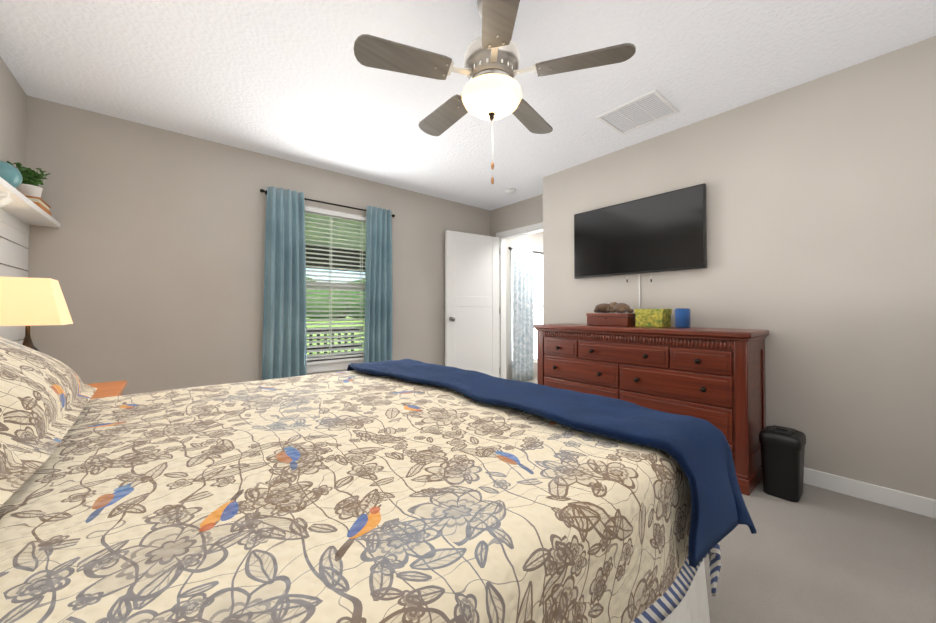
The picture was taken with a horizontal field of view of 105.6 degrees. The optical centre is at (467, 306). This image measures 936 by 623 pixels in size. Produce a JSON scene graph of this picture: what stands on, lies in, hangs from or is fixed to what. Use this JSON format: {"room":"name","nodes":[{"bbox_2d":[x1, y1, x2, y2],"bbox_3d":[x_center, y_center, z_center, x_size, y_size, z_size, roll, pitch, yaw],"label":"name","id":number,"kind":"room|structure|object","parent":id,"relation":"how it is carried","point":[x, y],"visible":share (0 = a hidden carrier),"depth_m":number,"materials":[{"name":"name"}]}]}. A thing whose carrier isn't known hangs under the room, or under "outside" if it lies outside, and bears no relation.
{"room":"bedroom","nodes":[
{"label":"bedroom","id":0,"kind":"room"},
{"bbox_2d":[0,56,26,340],"bbox_3d":[-1.314,-0.171,0.350,0.100,2.440,5.140,1,-1,-40],"label":"wall","id":1,"kind":"structure","parent":0,"point":[13,103],"depth_m":2.09,"materials":[{"name":"paint"}]},
{"bbox_2d":[0,221,28,344],"bbox_3d":[-1.346,0.256,0.477,0.018,1.588,4.686,1,-1,-40],"label":"wall","id":2,"kind":"structure","parent":1,"relation":"attached to","point":[14,246],"depth_m":2.08,"materials":[{"name":"white wood"}]},
{"bbox_2d":[0,177,60,235],"bbox_3d":[-1.294,-0.470,0.530,0.154,0.222,4.686,1,-1,-40],"label":"shelf ledge","id":3,"kind":"object","parent":2,"relation":"attached to","point":[21,212],"visible":0.9,"depth_m":1.98,"materials":[{"name":"white wood"}]},
{"bbox_2d":[0,161,22,187],"bbox_3d":[-2.284,-0.638,1.734,0.136,0.144,0.136,1,-1,-40],"label":"decorative ball","id":4,"kind":"object","parent":3,"relation":"on","point":[10,174],"visible":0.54,"depth_m":1.73,"materials":[{"name":"teal ceramic"}]},
{"bbox_2d":[24,195,50,215],"bbox_3d":[-2.568,-0.592,2.075,0.130,0.060,0.250,1,-1,-40],"label":"books","id":5,"kind":"object","parent":3,"relation":"on","point":[42,204],"visible":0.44,"depth_m":2.05,"materials":[{"name":"orange paper"}]},
{"bbox_2d":[7,161,50,197],"bbox_3d":[-2.577,-0.725,2.081,0.158,0.204,0.157,1,-1,-40],"label":"plant pot","id":6,"kind":"object","parent":5,"relation":"on","point":[31,182],"visible":0.75,"depth_m":2.06,"materials":[{"name":"white"}]},
{"bbox_2d":[24,95,542,394],"bbox_3d":[-0.656,-0.121,4.173,5.800,2.440,0.100,1,-1,-40],"label":"wall","id":7,"kind":"structure","parent":0,"point":[149,255],"depth_m":2.77,"materials":[{"name":"paint"}]},
{"bbox_2d":[260,189,394,216],"bbox_3d":[-1.323,-1.010,3.532,1.312,0.044,0.052,1,-1,-40],"label":"curtain rod","id":8,"kind":"object","parent":7,"relation":"attached to","point":[262,191],"visible":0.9,"depth_m":3.49,"materials":[{"name":"black metal"}]},
{"bbox_2d":[262,186,306,379],"bbox_3d":[-1.626,0.005,3.171,0.374,2.110,0.086,1,-1,-40],"label":"curtain","id":9,"kind":"object","parent":8,"relation":"hanging from","point":[284,337],"visible":0.83,"depth_m":3.17,"materials":[{"name":"blue fabric"}]},
{"bbox_2d":[364,206,392,362],"bbox_3d":[-0.931,0.013,3.750,0.343,2.110,0.088,1,-1,-40],"label":"curtain","id":10,"kind":"object","parent":8,"relation":"hanging from","point":[378,326],"visible":0.77,"depth_m":3.74,"materials":[{"name":"blue fabric"}]},
{"bbox_2d":[305,205,365,372],"bbox_3d":[-1.380,-0.162,3.558,0.990,1.595,0.158,1,-1,-40],"label":"window","id":11,"kind":"structure","parent":7,"relation":"in","point":[314,366],"depth_m":3.56,"materials":[{"name":"white"}]},
{"bbox_2d":[305,206,365,360],"bbox_3d":[-1.374,-0.216,3.551,0.876,1.470,0.056,1,-1,-40],"label":"window blinds","id":12,"kind":"object","parent":11,"relation":"attached to","point":[328,213],"visible":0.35,"depth_m":3.57,"materials":[{"name":"white plastic"}]},
{"bbox_2d":[445,230,499,377],"bbox_3d":[0.055,0.082,4.567,0.814,2.020,0.198,1,-1,-40],"label":"bedroom door","id":13,"kind":"structure","parent":7,"relation":"in","point":[472,310],"depth_m":4.52,"materials":[{"name":"white wood"}]},
{"bbox_2d":[512,246,542,360],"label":"window","id":14,"kind":"structure","parent":7,"relation":"in","point":[537,260],"depth_m":5.79,"materials":[{"name":"white"}]},
{"bbox_2d":[0,0,935,210],"bbox_3d":[0.916,-1.417,2.220,5.900,0.100,5.140,1,-1,-40],"label":"ceiling","id":15,"kind":"structure","parent":0,"point":[294,81],"depth_m":2.04,"materials":[{"name":"white paint"}]},
{"bbox_2d":[354,0,635,183],"bbox_3d":[0.087,-0.963,1.629,1.130,0.824,1.099,1,-1,-40],"label":"ceiling fan","id":16,"kind":"object","parent":15,"relation":"hanging from","point":[491,70],"visible":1,"depth_m":1.50,"materials":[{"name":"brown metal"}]},
{"bbox_2d":[505,188,515,193],"bbox_3d":[0.492,-1.325,4.090,0.124,0.034,0.124,1,-1,-40],"label":"smoke detector","id":17,"kind":"object","parent":15,"relation":"attached to","point":[510,191],"visible":1,"depth_m":4.05,"materials":[{"name":"white plastic"}]},
{"bbox_2d":[596,89,678,134],"bbox_3d":[1.195,-1.357,2.510,0.380,0.012,0.410,1,-1,-40],"label":"ceiling vent","id":18,"kind":"object","parent":15,"relation":"in","point":[655,105],"visible":1,"depth_m":2.49,"materials":[{"name":"white metal"}]},
{"bbox_2d":[491,194,542,236],"bbox_3d":[0.748,-0.117,4.470,0.100,2.440,1.240,1,-1,-40],"label":"wall","id":19,"kind":"structure","parent":0,"point":[523,213],"depth_m":4.54,"materials":[{"name":"paint"}]},
{"bbox_2d":[496,222,542,378],"bbox_3d":[0.729,0.052,4.491,0.132,2.102,0.944,1,-1,-40],"label":"door frame","id":20,"kind":"structure","parent":19,"relation":"attached to","point":[503,236],"depth_m":4.77,"materials":[{"name":"white wood"}]},
{"bbox_2d":[522,378,935,622],"bbox_3d":[0.916,1.123,2.187,5.900,0.100,5.140,1,-1,-40],"label":"floor","id":21,"kind":"structure","parent":0,"point":[814,554],"depth_m":1.46,"materials":[{"name":"carpet"}]},
{"bbox_2d":[87,380,126,398],"bbox_3d":[-2.047,0.749,1.744,0.500,0.635,0.510,1,-1,-40],"label":"nightstand","id":22,"kind":"object","parent":21,"relation":"on","point":[110,389],"visible":0.17,"depth_m":1.88,"materials":[{"name":"brown wood"}]},
{"bbox_2d":[0,276,72,351],"bbox_3d":[-2.109,0.145,1.700,0.256,0.570,0.256,1,-1,-40],"label":"table lamp","id":23,"kind":"object","parent":22,"relation":"on","point":[28,302],"visible":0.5,"depth_m":1.65,"materials":[{"name":"beige fabric"}]},
{"bbox_2d":[0,337,756,622],"bbox_3d":[-0.590,0.561,1.278,2.142,1.000,2.171,1,-1,-40],"label":"bed","id":24,"kind":"object","parent":21,"relation":"on","point":[403,491],"visible":1,"depth_m":0.79,"materials":[{"name":"white fabric"}]},
{"bbox_2d":[0,441,50,506],"bbox_3d":[-0.882,0.208,0.333,0.530,0.193,0.990,41,-24,-30],"label":"pillow","id":25,"kind":"object","parent":24,"relation":"on","point":[18,465],"depth_m":0.75,"materials":[{"name":"beige fabric"}]},
{"bbox_2d":[0,337,96,454],"bbox_3d":[-1.508,0.218,1.087,0.990,0.207,0.530,-1,-35,48],"label":"pillow","id":26,"kind":"object","parent":24,"relation":"on","point":[43,400],"depth_m":1.02,"materials":[{"name":"beige fabric"}]},
{"bbox_2d":[347,359,756,567],"bbox_3d":[0.013,0.562,1.780,0.572,0.401,2.170,1,-1,-40],"label":"blanket","id":27,"kind":"object","parent":24,"relation":"on","point":[683,466],"depth_m":1.07,"materials":[{"name":"fabric"}]},
{"bbox_2d":[534,323,768,495],"bbox_3d":[1.256,0.617,2.723,0.477,0.925,1.560,1,-1,-40],"label":"dresser","id":28,"kind":"object","parent":21,"relation":"on","point":[716,377],"visible":0.58,"depth_m":2.30,"materials":[{"name":"brown wood"}]},
{"bbox_2d":[586,313,634,325],"bbox_3d":[1.194,0.106,2.932,0.225,0.100,0.358,1,-1,-40],"label":"jewelry box","id":29,"kind":"object","parent":28,"relation":"on","point":[614,319],"visible":0.79,"depth_m":2.83,"materials":[{"name":"brown wood"}]},
{"bbox_2d":[594,302,633,312],"bbox_3d":[1.192,0.009,2.932,0.163,0.091,0.313,1,-1,-40],"label":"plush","id":30,"kind":"object","parent":29,"relation":"on","point":[612,307],"visible":1,"depth_m":2.91,"materials":[{"name":"beige fabric"}]},
{"bbox_2d":[634,309,671,326],"bbox_3d":[1.404,0.086,2.694,0.170,0.135,0.205,1,-1,-40],"label":"gift box","id":31,"kind":"object","parent":28,"relation":"on","point":[652,317],"visible":0.98,"depth_m":2.63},
{"bbox_2d":[674,308,690,327],"bbox_3d":[1.533,0.083,2.538,0.098,0.138,0.098,1,-1,-40],"label":"speaker","id":32,"kind":"object","parent":28,"relation":"on","point":[682,317],"visible":0.94,"depth_m":2.50},
{"bbox_2d":[759,425,805,501],"bbox_3d":[1.808,0.885,2.041,0.210,0.371,0.182,1,-1,-40],"label":"trash bin","id":33,"kind":"object","parent":21,"relation":"on","point":[782,454],"visible":1,"depth_m":1.98,"materials":[{"name":"black plastic"}]},
{"bbox_2d":[803,467,935,518],"bbox_3d":[1.945,1.026,2.266,0.018,0.095,3.684,1,-1,-40],"label":"baseboard","id":34,"kind":"structure","parent":21,"relation":"on","point":[911,503],"depth_m":1.93,"materials":[{"name":"white wood"}]},
{"bbox_2d":[543,36,935,499],"bbox_3d":[2.198,-0.145,2.398,0.520,2.440,3.800,1,-1,-40],"label":"wall","id":35,"kind":"structure","parent":0,"point":[821,223],"depth_m":2.11,"materials":[{"name":"paint"}]},
{"bbox_2d":[574,183,706,308],"bbox_3d":[1.362,-0.375,2.948,0.064,0.995,1.070,1,-1,-40],"label":"wall-mounted tv","id":36,"kind":"object","parent":35,"relation":"attached to","point":[665,232],"visible":0.98,"depth_m":2.84,"materials":[{"name":"black plastic"}]},
{"label":"outside","id":37,"kind":"structure","parent":0,"visible":0},
{"bbox_2d":[306,317,363,353],"bbox_3d":[-33.653,2.113,54.938,100.000,0.020,119.600,1,-1,-40],"label":"lawn","id":38,"kind":"structure","parent":37,"point":[337,333],"depth_m":29.94,"materials":[{"name":"green plant"}]},
{"bbox_2d":[305,213,365,353],"bbox_3d":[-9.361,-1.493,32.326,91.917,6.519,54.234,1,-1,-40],"label":"porch","id":39,"kind":"object","parent":38,"relation":"on","point":[333,244],"depth_m":6.20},
{"bbox_3d":[1.011,-0.840,5.470,1.126,0.044,0.053,1,-1,-40],"label":"curtain rod","id":40,"kind":"object","parent":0,"visible":0},
{"bbox_2d":[512,246,533,380],"bbox_3d":[0.823,0.102,5.238,0.462,1.960,0.060,1,-1,-40],"label":"curtain","id":41,"kind":"object","parent":40,"relation":"hanging from","point":[523,344],"visible":1,"depth_m":5.23,"materials":[{"name":"white fabric"}]}
]}

